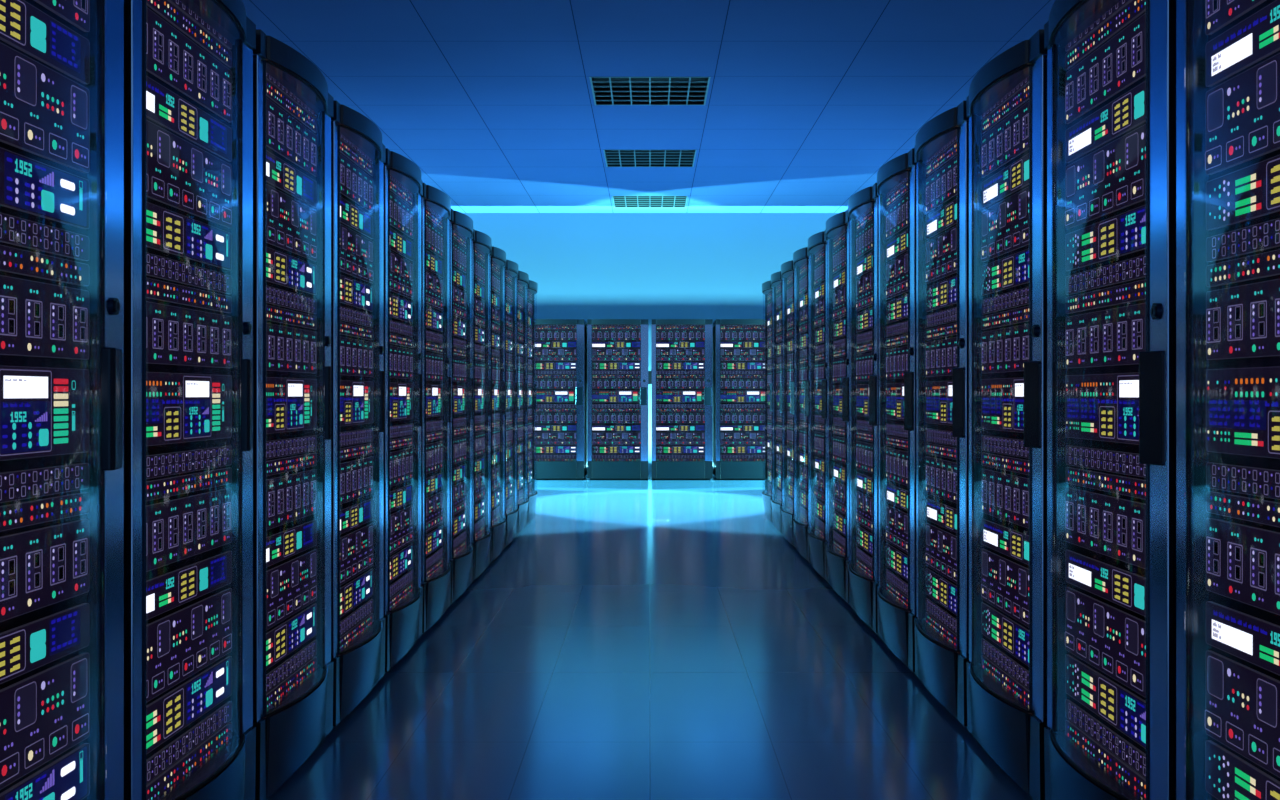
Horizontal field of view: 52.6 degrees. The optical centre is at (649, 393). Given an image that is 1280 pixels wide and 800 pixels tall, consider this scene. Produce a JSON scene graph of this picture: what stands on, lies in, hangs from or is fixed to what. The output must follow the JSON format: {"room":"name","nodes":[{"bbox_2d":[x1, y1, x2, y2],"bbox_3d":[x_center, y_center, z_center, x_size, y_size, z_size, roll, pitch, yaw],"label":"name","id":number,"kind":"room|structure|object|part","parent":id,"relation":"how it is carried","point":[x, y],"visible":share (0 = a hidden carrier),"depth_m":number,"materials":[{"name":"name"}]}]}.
{"room":"server room","nodes":[
{"label":"server room","id":0,"kind":"room"},
{"bbox_2d":[242,0,1054,212],"bbox_3d":[0.000,-2.520,8.550,12.000,0.120,18.300,0,0,0],"label":"ceiling","id":1,"kind":"structure","parent":0,"point":[492,101],"depth_m":10.29,"materials":[{"name":"paint"}]},
{"bbox_2d":[589,77,710,104],"bbox_3d":[0.000,-2.543,10.530,0.940,0.173,0.980,0,0,0],"label":"ceiling vent","id":2,"kind":"object","parent":1,"relation":"in","point":[605,90],"visible":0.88,"depth_m":10.85,"materials":[{"name":"black metal"}]},
{"bbox_2d":[603,150,696,166],"bbox_3d":[0.000,-2.543,13.530,0.940,0.173,0.980,0,0,0],"label":"ceiling vent","id":3,"kind":"object","parent":1,"relation":"in","point":[613,158],"visible":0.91,"depth_m":13.99,"materials":[{"name":"grey metal"}]},
{"bbox_2d":[612,196,687,206],"bbox_3d":[0.000,-2.543,16.570,0.940,0.173,0.980,0,0,0],"label":"ceiling vent","id":4,"kind":"object","parent":1,"relation":"in","point":[619,201],"visible":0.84,"depth_m":16.89,"materials":[{"name":"metal"}]},
{"bbox_2d":[267,473,1032,799],"bbox_3d":[0.000,1.125,8.500,12.000,0.100,18.200,0,0,0],"label":"floor","id":5,"kind":"structure","parent":0,"point":[648,639],"depth_m":4.81,"materials":[{"name":"tile"}]},
{"bbox_2d":[0,0,123,799],"bbox_3d":[-1.423,0.072,2.083,0.953,2.005,0.760,0,0,0],"label":"rack","id":6,"kind":"object","parent":5,"relation":"on","point":[62,61],"visible":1,"depth_m":2.22,"materials":[{"name":"black metal"}]},
{"bbox_3d":[-0.991,0.028,2.402,0.022,0.225,0.089,0,0,0],"label":"handle","id":7,"kind":"part","parent":6,"relation":"part of","materials":[{"name":"black"}]},
{"bbox_3d":[-1.014,-0.015,2.415,0.027,1.705,0.096,0,0,0],"label":"door post","id":8,"kind":"part","parent":6,"relation":"part of","materials":[{"name":"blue metal"}]},
{"bbox_2d":[124,0,255,799],"bbox_3d":[-1.423,0.072,2.883,0.953,2.005,0.760,0,0,0],"label":"rack","id":9,"kind":"object","parent":5,"relation":"on","point":[190,733],"visible":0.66,"depth_m":2.81,"materials":[{"name":"black metal"}]},
{"bbox_3d":[-1.015,-0.015,2.530,0.030,1.705,0.054,0,0,0],"label":"door post","id":10,"kind":"part","parent":9,"relation":"part of","materials":[{"name":"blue metal"}]},
{"bbox_3d":[-1.010,-0.015,2.862,0.001,1.707,0.610,0,0,0],"label":"pane","id":11,"kind":"part","parent":9,"relation":"part of","materials":[{"name":"clear glass"}]},
{"bbox_3d":[-0.991,0.028,3.202,0.022,0.225,0.089,0,0,0],"label":"handle","id":12,"kind":"part","parent":9,"relation":"part of","materials":[{"name":"black"}]},
{"bbox_3d":[-1.014,-0.015,3.215,0.027,1.705,0.096,0,0,0],"label":"door post","id":13,"kind":"part","parent":9,"relation":"part of","materials":[{"name":"blue metal"}]},
{"bbox_2d":[253,29,333,799],"bbox_3d":[-1.423,0.072,3.683,0.953,2.005,0.760,0,0,0],"label":"rack","id":14,"kind":"object","parent":5,"relation":"on","point":[293,106],"visible":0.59,"depth_m":3.60,"materials":[{"name":"black metal"}]},
{"bbox_3d":[-1.015,-0.015,3.330,0.030,1.705,0.054,0,0,0],"label":"door post","id":15,"kind":"part","parent":14,"relation":"part of","materials":[{"name":"blue metal"}]},
{"bbox_3d":[-1.010,-0.015,3.662,0.001,1.707,0.610,0,0,0],"label":"pane","id":16,"kind":"part","parent":14,"relation":"part of","materials":[{"name":"clear glass"}]},
{"bbox_3d":[-0.991,0.028,4.002,0.022,0.225,0.089,0,0,0],"label":"handle","id":17,"kind":"part","parent":14,"relation":"part of","materials":[{"name":"black metal"}]},
{"bbox_3d":[-1.014,-0.015,4.015,0.027,1.705,0.096,0,0,0],"label":"door post","id":18,"kind":"part","parent":14,"relation":"part of","materials":[{"name":"blue metal"}]},
{"bbox_2d":[331,100,385,725],"bbox_3d":[-1.423,0.072,4.483,0.953,2.005,0.760,0,0,0],"label":"rack","id":19,"kind":"object","parent":5,"relation":"on","point":[358,152],"visible":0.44,"depth_m":4.43,"materials":[{"name":"black metal"}]},
{"bbox_3d":[-1.015,-0.015,4.130,0.030,1.705,0.054,0,0,0],"label":"door post","id":20,"kind":"part","parent":19,"relation":"part of","materials":[{"name":"blue metal"}]},
{"bbox_3d":[-1.010,-0.015,4.462,0.001,1.707,0.610,0,0,0],"label":"pane","id":21,"kind":"part","parent":19,"relation":"part of","materials":[{"name":"clear glass"}]},
{"bbox_3d":[-0.991,0.028,4.802,0.022,0.225,0.089,0,0,0],"label":"handle","id":22,"kind":"part","parent":19,"relation":"part of","materials":[{"name":"blue"}]},
{"bbox_3d":[-1.014,-0.015,4.815,0.027,1.705,0.096,0,0,0],"label":"door post","id":23,"kind":"part","parent":19,"relation":"part of","materials":[{"name":"blue metal"}]},
{"bbox_2d":[383,148,422,671],"bbox_3d":[-1.423,0.072,5.283,0.953,2.005,0.760,0,0,0],"label":"rack","id":24,"kind":"object","parent":5,"relation":"on","point":[403,184],"visible":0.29,"depth_m":5.26,"materials":[{"name":"black metal"}]},
{"bbox_3d":[-1.015,-0.015,4.930,0.030,1.705,0.054,0,0,0],"label":"door post","id":25,"kind":"part","parent":24,"relation":"part of","materials":[{"name":"blue metal"}]},
{"bbox_3d":[-1.010,-0.015,5.262,0.001,1.707,0.610,0,0,0],"label":"pane","id":26,"kind":"part","parent":24,"relation":"part of","materials":[{"name":"clear glass"}]},
{"bbox_3d":[-0.991,0.028,5.602,0.022,0.225,0.089,0,0,0],"label":"handle","id":27,"kind":"part","parent":24,"relation":"part of","materials":[{"name":"blue"}]},
{"bbox_3d":[-1.014,-0.015,5.615,0.027,1.705,0.096,0,0,0],"label":"door post","id":28,"kind":"part","parent":24,"relation":"part of","materials":[{"name":"blue metal"}]},
{"bbox_2d":[421,183,450,632],"bbox_3d":[-1.423,0.072,6.083,0.953,2.005,0.760,0,0,0],"label":"rack","id":29,"kind":"object","parent":5,"relation":"on","point":[435,204],"visible":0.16,"depth_m":6.04,"materials":[{"name":"black metal"}]},
{"bbox_3d":[-1.015,-0.015,5.730,0.030,1.705,0.054,0,0,0],"label":"door post","id":30,"kind":"part","parent":29,"relation":"part of","materials":[{"name":"blue metal"}]},
{"bbox_3d":[-1.010,-0.015,6.062,0.001,1.707,0.610,0,0,0],"label":"pane","id":31,"kind":"part","parent":29,"relation":"part of","materials":[{"name":"clear glass"}]},
{"bbox_3d":[-0.991,0.028,6.402,0.022,0.225,0.089,0,0,0],"label":"handle","id":32,"kind":"part","parent":29,"relation":"part of","materials":[{"name":"blue"}]},
{"bbox_3d":[-1.014,-0.015,6.415,0.027,1.705,0.096,0,0,0],"label":"door post","id":33,"kind":"part","parent":29,"relation":"part of","materials":[{"name":"blue metal"}]},
{"bbox_2d":[449,209,472,603],"bbox_3d":[-1.423,0.072,6.883,0.953,2.005,0.760,0,0,0],"label":"rack","id":34,"kind":"object","parent":5,"relation":"on","point":[461,225],"visible":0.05,"depth_m":6.87,"materials":[{"name":"black metal"}]},
{"bbox_3d":[-1.015,-0.015,6.530,0.030,1.705,0.054,0,0,0],"label":"door post","id":35,"kind":"part","parent":34,"relation":"part of","materials":[{"name":"blue metal"}]},
{"bbox_3d":[-1.010,-0.015,6.862,0.001,1.707,0.610,0,0,0],"label":"pane","id":36,"kind":"part","parent":34,"relation":"part of","materials":[{"name":"clear glass"}]},
{"bbox_3d":[-0.991,0.028,7.202,0.022,0.225,0.089,0,0,0],"label":"handle","id":37,"kind":"part","parent":34,"relation":"part of","materials":[{"name":"blue"}]},
{"bbox_3d":[-1.014,-0.015,7.215,0.027,1.705,0.096,0,0,0],"label":"door post","id":38,"kind":"part","parent":34,"relation":"part of","materials":[{"name":"blue metal"}]},
{"bbox_2d":[471,229,490,580],"bbox_3d":[-1.423,0.072,7.683,0.953,2.005,0.760,0,0,0],"label":"rack","id":39,"kind":"object","parent":5,"relation":"on","point":[481,242],"visible":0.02,"depth_m":7.67,"materials":[{"name":"black metal"}]},
{"bbox_3d":[-1.015,-0.015,7.330,0.030,1.705,0.054,0,0,0],"label":"door post","id":40,"kind":"part","parent":39,"relation":"part of","materials":[{"name":"blue metal"}]},
{"bbox_3d":[-1.010,-0.015,7.662,0.001,1.707,0.610,0,0,0],"label":"pane","id":41,"kind":"part","parent":39,"relation":"part of","materials":[{"name":"clear glass"}]},
{"bbox_3d":[-1.014,-0.015,8.015,0.027,1.705,0.096,0,0,0],"label":"door post","id":42,"kind":"part","parent":39,"relation":"part of","materials":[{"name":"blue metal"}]},
{"bbox_3d":[-0.991,0.028,8.002,0.022,0.225,0.089,0,0,0],"label":"handle","id":43,"kind":"part","parent":39,"relation":"part of","materials":[{"name":"blue"}]},
{"bbox_2d":[489,246,505,561],"bbox_3d":[-1.423,0.072,8.483,0.953,2.005,0.760,0,0,0],"label":"rack","id":44,"kind":"object","parent":5,"relation":"on","point":[497,259],"visible":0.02,"depth_m":8.46,"materials":[{"name":"black metal"}]},
{"bbox_3d":[-1.015,-0.015,8.130,0.030,1.705,0.054,0,0,0],"label":"door post","id":45,"kind":"part","parent":44,"relation":"part of","materials":[{"name":"blue metal"}]},
{"bbox_3d":[-1.010,-0.015,8.462,0.001,1.707,0.610,0,0,0],"label":"pane","id":46,"kind":"part","parent":44,"relation":"part of","materials":[{"name":"clear glass"}]},
{"bbox_3d":[-0.991,0.028,8.802,0.022,0.225,0.089,0,0,0],"label":"handle","id":47,"kind":"part","parent":44,"relation":"part of","materials":[{"name":"blue"}]},
{"bbox_3d":[-1.014,-0.015,8.815,0.027,1.705,0.096,0,0,0],"label":"door post","id":48,"kind":"part","parent":44,"relation":"part of","materials":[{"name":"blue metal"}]},
{"bbox_2d":[504,260,517,546],"bbox_3d":[-1.423,0.072,9.283,0.953,2.005,0.760,0,0,0],"label":"rack","id":49,"kind":"object","parent":5,"relation":"on","point":[511,268],"visible":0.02,"depth_m":9.31,"materials":[{"name":"black metal"}]},
{"bbox_3d":[-1.015,-0.015,8.930,0.030,1.705,0.054,0,0,0],"label":"door post","id":50,"kind":"part","parent":49,"relation":"part of","materials":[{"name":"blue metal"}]},
{"bbox_3d":[-1.010,-0.015,9.262,0.001,1.707,0.610,0,0,0],"label":"pane","id":51,"kind":"part","parent":49,"relation":"part of","materials":[{"name":"clear glass"}]},
{"bbox_3d":[-1.014,-0.015,9.615,0.027,1.705,0.096,0,0,0],"label":"door post","id":52,"kind":"part","parent":49,"relation":"part of","materials":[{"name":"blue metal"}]},
{"bbox_3d":[-0.991,0.028,9.602,0.022,0.225,0.089,0,0,0],"label":"handle","id":53,"kind":"part","parent":49,"relation":"part of","materials":[{"name":"blue"}]},
{"bbox_2d":[516,271,528,533],"bbox_3d":[-1.423,0.072,10.083,0.953,2.005,0.760,0,0,0],"label":"rack","id":54,"kind":"object","parent":5,"relation":"on","point":[522,280],"visible":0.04,"depth_m":10.10,"materials":[{"name":"black metal"}]},
{"bbox_3d":[-1.015,-0.015,9.730,0.030,1.705,0.054,0,0,0],"label":"door post","id":55,"kind":"part","parent":54,"relation":"part of","materials":[{"name":"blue metal"}]},
{"bbox_3d":[-1.010,-0.015,10.062,0.001,1.707,0.610,0,0,0],"label":"pane","id":56,"kind":"part","parent":54,"relation":"part of","materials":[{"name":"clear glass"}]},
{"bbox_3d":[-0.991,0.028,10.402,0.022,0.225,0.089,0,0,0],"label":"handle","id":57,"kind":"part","parent":54,"relation":"part of","materials":[{"name":"black"}]},
{"bbox_2d":[526,280,537,523],"bbox_3d":[-1.423,0.072,10.883,0.953,2.005,0.760,0,0,0],"label":"rack","id":58,"kind":"object","parent":5,"relation":"on","point":[532,288],"visible":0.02,"depth_m":10.92,"materials":[{"name":"black metal"}]},
{"bbox_3d":[-1.015,-0.015,10.530,0.030,1.705,0.054,0,0,0],"label":"door post","id":59,"kind":"part","parent":58,"relation":"part of","materials":[{"name":"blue metal"}]},
{"bbox_3d":[-1.010,-0.015,10.862,0.001,1.707,0.610,0,0,0],"label":"pane","id":60,"kind":"part","parent":58,"relation":"part of","materials":[{"name":"clear glass"}]},
{"bbox_3d":[-1.014,-0.015,11.215,0.027,1.705,0.096,0,0,0],"label":"door post","id":61,"kind":"part","parent":58,"relation":"part of","materials":[{"name":"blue metal"}]},
{"bbox_3d":[-0.991,0.028,11.202,0.022,0.225,0.089,0,0,0],"label":"handle","id":62,"kind":"part","parent":58,"relation":"part of","materials":[{"name":"black"}]},
{"bbox_2d":[535,319,586,479],"bbox_3d":[-1.200,0.072,16.553,0.760,2.005,0.953,0,0,0],"label":"rack","id":63,"kind":"object","parent":5,"relation":"on","point":[560,344],"visible":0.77,"depth_m":16.14,"materials":[{"name":"black metal"}]},
{"bbox_3d":[-1.221,-0.015,16.140,0.610,1.707,0.001,0,0,0],"label":"pane","id":64,"kind":"part","parent":63,"relation":"part of","materials":[{"name":"clear glass"}]},
{"bbox_3d":[-0.881,0.028,16.121,0.089,0.225,0.022,0,0,0],"label":"handle","id":65,"kind":"part","parent":63,"relation":"part of","materials":[{"name":"blue"}]},
{"bbox_3d":[-0.868,-0.015,16.143,0.096,1.705,0.027,0,0,0],"label":"door post","id":66,"kind":"part","parent":63,"relation":"part of","materials":[{"name":"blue metal"}]},
{"bbox_2d":[587,319,647,479],"bbox_3d":[-0.400,0.072,16.553,0.760,2.005,0.953,0,0,0],"label":"rack","id":67,"kind":"object","parent":5,"relation":"on","point":[617,349],"visible":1,"depth_m":16.14,"materials":[{"name":"black metal"}]},
{"bbox_3d":[-0.753,-0.015,16.145,0.054,1.705,0.030,0,0,0],"label":"door post","id":68,"kind":"part","parent":67,"relation":"part of","materials":[{"name":"blue metal"}]},
{"bbox_3d":[-0.421,-0.015,16.140,0.610,1.707,0.001,0,0,0],"label":"pane","id":69,"kind":"part","parent":67,"relation":"part of","materials":[{"name":"clear glass"}]},
{"bbox_3d":[-0.400,0.104,16.586,0.756,1.942,0.888,0,0,0],"label":"rack casing","id":70,"kind":"part","parent":67,"relation":"part of","materials":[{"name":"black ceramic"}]},
{"bbox_3d":[-0.081,0.028,16.121,0.089,0.225,0.022,0,0,0],"label":"handle","id":71,"kind":"part","parent":67,"relation":"part of","materials":[{"name":"blue"}]},
{"bbox_3d":[-0.068,-0.015,16.143,0.096,1.705,0.027,0,0,0],"label":"door post","id":72,"kind":"part","parent":67,"relation":"part of","materials":[{"name":"blue metal"}]},
{"bbox_2d":[652,319,712,479],"bbox_3d":[0.400,0.072,16.553,0.760,2.005,0.953,0,0,0],"label":"rack","id":73,"kind":"object","parent":5,"relation":"on","point":[682,349],"visible":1,"depth_m":16.14,"materials":[{"name":"black metal"}]},
{"bbox_3d":[0.047,-0.015,16.145,0.054,1.705,0.030,0,0,0],"label":"door post","id":74,"kind":"part","parent":73,"relation":"part of","materials":[{"name":"blue metal"}]},
{"bbox_3d":[0.379,-0.015,16.140,0.610,1.707,0.001,0,0,0],"label":"pane","id":75,"kind":"part","parent":73,"relation":"part of","materials":[{"name":"clear glass"}]},
{"bbox_3d":[0.400,0.104,16.586,0.756,1.942,0.888,0,0,0],"label":"rack casing","id":76,"kind":"part","parent":73,"relation":"part of","materials":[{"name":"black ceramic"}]},
{"bbox_3d":[0.719,0.028,16.121,0.089,0.225,0.022,0,0,0],"label":"handle","id":77,"kind":"part","parent":73,"relation":"part of","materials":[{"name":"blue metal"}]},
{"bbox_3d":[0.732,-0.015,16.143,0.096,1.705,0.027,0,0,0],"label":"door post","id":78,"kind":"part","parent":73,"relation":"part of","materials":[{"name":"blue metal"}]},
{"bbox_2d":[713,319,764,479],"bbox_3d":[1.200,0.072,16.553,0.760,2.005,0.953,0,0,0],"label":"rack","id":79,"kind":"object","parent":5,"relation":"on","point":[738,344],"visible":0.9,"depth_m":16.14,"materials":[{"name":"black metal"}]},
{"bbox_3d":[0.847,-0.015,16.145,0.054,1.705,0.030,0,0,0],"label":"door post","id":80,"kind":"part","parent":79,"relation":"part of","materials":[{"name":"blue metal"}]},
{"bbox_2d":[762,280,773,523],"bbox_3d":[1.423,0.072,10.883,0.953,2.005,0.760,0,0,0],"label":"rack","id":81,"kind":"object","parent":5,"relation":"on","point":[767,289],"visible":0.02,"depth_m":10.86,"materials":[{"name":"black metal"}]},
{"bbox_3d":[1.010,-0.015,10.904,0.001,1.707,0.610,0,0,0],"label":"pane","id":82,"kind":"part","parent":81,"relation":"part of","materials":[{"name":"clear glass"}]},
{"bbox_3d":[0.991,0.028,10.564,0.022,0.225,0.089,0,0,0],"label":"handle","id":83,"kind":"part","parent":81,"relation":"part of","materials":[{"name":"blue"}]},
{"bbox_3d":[1.014,-0.015,10.551,0.027,1.705,0.096,0,0,0],"label":"door post","id":84,"kind":"part","parent":81,"relation":"part of","materials":[{"name":"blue metal"}]},
{"bbox_2d":[771,271,783,533],"bbox_3d":[1.423,0.072,10.083,0.953,2.005,0.760,0,0,0],"label":"rack","id":85,"kind":"object","parent":5,"relation":"on","point":[777,281],"visible":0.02,"depth_m":10.10,"materials":[{"name":"black metal"}]},
{"bbox_3d":[1.010,-0.015,10.104,0.001,1.707,0.610,0,0,0],"label":"pane","id":86,"kind":"part","parent":85,"relation":"part of","materials":[{"name":"glass"}]},
{"bbox_3d":[0.991,0.028,9.764,0.022,0.225,0.089,0,0,0],"label":"handle","id":87,"kind":"part","parent":85,"relation":"part of","materials":[{"name":"blue"}]},
{"bbox_3d":[1.014,-0.015,9.751,0.027,1.705,0.096,0,0,0],"label":"door post","id":88,"kind":"part","parent":85,"relation":"part of","materials":[{"name":"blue metal"}]},
{"bbox_2d":[781,260,795,546],"bbox_3d":[1.423,0.072,9.283,0.953,2.005,0.760,0,0,0],"label":"rack","id":89,"kind":"object","parent":5,"relation":"on","point":[788,271],"visible":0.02,"depth_m":9.31,"materials":[{"name":"black metal"}]},
{"bbox_3d":[1.010,-0.015,9.304,0.001,1.707,0.610,0,0,0],"label":"pane","id":90,"kind":"part","parent":89,"relation":"part of","materials":[{"name":"clear glass"}]},
{"bbox_3d":[0.991,0.028,8.964,0.022,0.225,0.089,0,0,0],"label":"handle","id":91,"kind":"part","parent":89,"relation":"part of","materials":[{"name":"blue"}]},
{"bbox_3d":[1.014,-0.015,8.951,0.027,1.705,0.096,0,0,0],"label":"door post","id":92,"kind":"part","parent":89,"relation":"part of","materials":[{"name":"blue metal"}]},
{"bbox_2d":[793,246,810,561],"bbox_3d":[1.423,0.072,8.483,0.953,2.005,0.760,0,0,0],"label":"rack","id":93,"kind":"object","parent":5,"relation":"on","point":[801,257],"visible":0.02,"depth_m":8.50,"materials":[{"name":"black metal"}]},
{"bbox_3d":[1.010,-0.015,8.504,0.001,1.707,0.610,0,0,0],"label":"pane","id":94,"kind":"part","parent":93,"relation":"part of","materials":[{"name":"clear glass"}]},
{"bbox_3d":[0.991,0.028,8.164,0.022,0.225,0.089,0,0,0],"label":"handle","id":95,"kind":"part","parent":93,"relation":"part of","materials":[{"name":"black"}]},
{"bbox_3d":[1.014,-0.015,8.151,0.027,1.705,0.096,0,0,0],"label":"door post","id":96,"kind":"part","parent":93,"relation":"part of","materials":[{"name":"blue metal"}]},
{"bbox_2d":[808,230,827,580],"bbox_3d":[1.423,0.072,7.683,0.953,2.005,0.760,0,0,0],"label":"rack","id":97,"kind":"object","parent":5,"relation":"on","point":[818,242],"visible":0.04,"depth_m":7.67,"materials":[{"name":"black metal"}]},
{"bbox_3d":[1.010,-0.015,7.704,0.001,1.707,0.610,0,0,0],"label":"pane","id":98,"kind":"part","parent":97,"relation":"part of","materials":[{"name":"clear glass"}]},
{"bbox_3d":[0.991,0.028,7.364,0.022,0.225,0.089,0,0,0],"label":"handle","id":99,"kind":"part","parent":97,"relation":"part of","materials":[{"name":"black"}]},
{"bbox_3d":[1.014,-0.015,7.351,0.027,1.705,0.096,0,0,0],"label":"door post","id":100,"kind":"part","parent":97,"relation":"part of","materials":[{"name":"blue metal"}]},
{"bbox_2d":[826,209,850,603],"bbox_3d":[1.423,0.072,6.883,0.953,2.005,0.760,0,0,0],"label":"rack","id":101,"kind":"object","parent":5,"relation":"on","point":[838,225],"visible":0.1,"depth_m":6.87,"materials":[{"name":"black metal"}]},
{"bbox_3d":[1.015,-0.015,7.236,0.030,1.705,0.054,0,0,0],"label":"door post","id":102,"kind":"part","parent":101,"relation":"part of","materials":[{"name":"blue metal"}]},
{"bbox_3d":[1.010,-0.015,6.904,0.001,1.707,0.610,0,0,0],"label":"pane","id":103,"kind":"part","parent":101,"relation":"part of","materials":[{"name":"clear glass"}]},
{"bbox_3d":[0.991,0.028,6.564,0.022,0.225,0.089,0,0,0],"label":"handle","id":104,"kind":"part","parent":101,"relation":"part of","materials":[{"name":"black"}]},
{"bbox_3d":[1.014,-0.015,6.551,0.027,1.705,0.096,0,0,0],"label":"door post","id":105,"kind":"part","parent":101,"relation":"part of","materials":[{"name":"blue metal"}]},
{"bbox_2d":[848,183,878,632],"bbox_3d":[1.423,0.072,6.083,0.953,2.005,0.760,0,0,0],"label":"rack","id":106,"kind":"object","parent":5,"relation":"on","point":[863,206],"visible":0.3,"depth_m":6.04,"materials":[{"name":"black metal"}]},
{"bbox_3d":[1.015,-0.015,6.436,0.030,1.705,0.054,0,0,0],"label":"door post","id":107,"kind":"part","parent":106,"relation":"part of","materials":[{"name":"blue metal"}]},
{"bbox_3d":[1.010,-0.015,6.104,0.001,1.707,0.610,0,0,0],"label":"pane","id":108,"kind":"part","parent":106,"relation":"part of","materials":[{"name":"clear glass"}]},
{"bbox_3d":[0.991,0.028,5.764,0.022,0.225,0.089,0,0,0],"label":"handle","id":109,"kind":"part","parent":106,"relation":"part of","materials":[{"name":"black metal"}]},
{"bbox_3d":[1.014,-0.015,5.751,0.027,1.705,0.096,0,0,0],"label":"door post","id":110,"kind":"part","parent":106,"relation":"part of","materials":[{"name":"blue metal"}]},
{"bbox_2d":[877,148,916,671],"bbox_3d":[1.423,0.072,5.283,0.953,2.005,0.760,0,0,0],"label":"rack","id":111,"kind":"object","parent":5,"relation":"on","point":[896,179],"visible":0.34,"depth_m":5.26,"materials":[{"name":"black metal"}]},
{"bbox_3d":[1.015,-0.015,5.636,0.030,1.705,0.054,0,0,0],"label":"door post","id":112,"kind":"part","parent":111,"relation":"part of","materials":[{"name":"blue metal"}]},
{"bbox_3d":[1.010,-0.015,5.304,0.001,1.707,0.610,0,0,0],"label":"pane","id":113,"kind":"part","parent":111,"relation":"part of","materials":[{"name":"clear glass"}]},
{"bbox_3d":[0.991,0.028,4.964,0.022,0.225,0.089,0,0,0],"label":"handle","id":114,"kind":"part","parent":111,"relation":"part of","materials":[{"name":"black"}]},
{"bbox_3d":[1.014,-0.015,4.951,0.027,1.705,0.096,0,0,0],"label":"door post","id":115,"kind":"part","parent":111,"relation":"part of","materials":[{"name":"blue metal"}]},
{"bbox_2d":[914,100,968,725],"bbox_3d":[1.423,0.072,4.483,0.953,2.005,0.760,0,0,0],"label":"rack","id":116,"kind":"object","parent":5,"relation":"on","point":[941,148],"visible":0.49,"depth_m":4.44,"materials":[{"name":"black metal"}]},
{"bbox_3d":[1.015,-0.015,4.836,0.030,1.705,0.054,0,0,0],"label":"door post","id":117,"kind":"part","parent":116,"relation":"part of","materials":[{"name":"blue metal"}]},
{"bbox_3d":[1.010,-0.015,4.504,0.001,1.707,0.610,0,0,0],"label":"pane","id":118,"kind":"part","parent":116,"relation":"part of","materials":[{"name":"clear glass"}]},
{"bbox_3d":[0.991,0.028,4.164,0.022,0.225,0.089,0,0,0],"label":"handle","id":119,"kind":"part","parent":116,"relation":"part of","materials":[{"name":"black metal"}]},
{"bbox_3d":[1.014,-0.015,4.151,0.027,1.705,0.096,0,0,0],"label":"door post","id":120,"kind":"part","parent":116,"relation":"part of","materials":[{"name":"blue metal"}]},
{"bbox_2d":[966,29,1046,799],"bbox_3d":[1.423,0.072,3.683,0.953,2.005,0.760,0,0,0],"label":"rack","id":121,"kind":"object","parent":5,"relation":"on","point":[1006,102],"visible":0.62,"depth_m":3.62,"materials":[{"name":"black metal"}]},
{"bbox_3d":[1.015,-0.015,4.036,0.030,1.705,0.054,0,0,0],"label":"door post","id":122,"kind":"part","parent":121,"relation":"part of","materials":[{"name":"blue metal"}]},
{"bbox_3d":[1.010,-0.015,3.704,0.001,1.707,0.610,0,0,0],"label":"pane","id":123,"kind":"part","parent":121,"relation":"part of","materials":[{"name":"clear glass"}]},
{"bbox_3d":[0.991,0.028,3.364,0.022,0.225,0.089,0,0,0],"label":"handle","id":124,"kind":"part","parent":121,"relation":"part of","materials":[{"name":"black"}]},
{"bbox_3d":[1.014,-0.015,3.351,0.027,1.705,0.096,0,0,0],"label":"door post","id":125,"kind":"part","parent":121,"relation":"part of","materials":[{"name":"blue metal"}]},
{"bbox_2d":[1044,0,1175,799],"bbox_3d":[1.423,0.072,2.883,0.953,2.005,0.760,0,0,0],"label":"rack","id":126,"kind":"object","parent":5,"relation":"on","point":[1110,731],"visible":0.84,"depth_m":2.84,"materials":[{"name":"black metal"}]},
{"bbox_3d":[1.015,-0.015,3.236,0.030,1.705,0.054,0,0,0],"label":"door post","id":127,"kind":"part","parent":126,"relation":"part of","materials":[{"name":"blue metal"}]},
{"bbox_3d":[1.010,-0.015,2.904,0.001,1.707,0.610,0,0,0],"label":"pane","id":128,"kind":"part","parent":126,"relation":"part of","materials":[{"name":"glass"}]},
{"bbox_3d":[0.991,0.028,2.564,0.022,0.225,0.089,0,0,0],"label":"handle","id":129,"kind":"part","parent":126,"relation":"part of","materials":[{"name":"black"}]},
{"bbox_3d":[1.014,-0.015,2.551,0.027,1.705,0.096,0,0,0],"label":"door post","id":130,"kind":"part","parent":126,"relation":"part of","materials":[{"name":"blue metal"}]},
{"bbox_2d":[1176,0,1279,799],"bbox_3d":[1.423,0.072,2.083,0.953,2.005,0.760,0,0,0],"label":"rack","id":131,"kind":"object","parent":5,"relation":"on","point":[1228,51],"visible":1,"depth_m":2.27,"materials":[{"name":"black metal"}]},
{"bbox_3d":[1.015,-0.015,2.436,0.030,1.705,0.054,0,0,0],"label":"door post","id":132,"kind":"part","parent":131,"relation":"part of","materials":[{"name":"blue metal"}]},
{"bbox_2d":[463,213,837,472],"bbox_3d":[0.000,-0.693,17.650,12.000,3.535,0.100,0,0,0],"label":"wall","id":133,"kind":"structure","parent":0,"point":[585,266],"depth_m":17.60,"materials":[{"name":"blue paint"}]}
]}

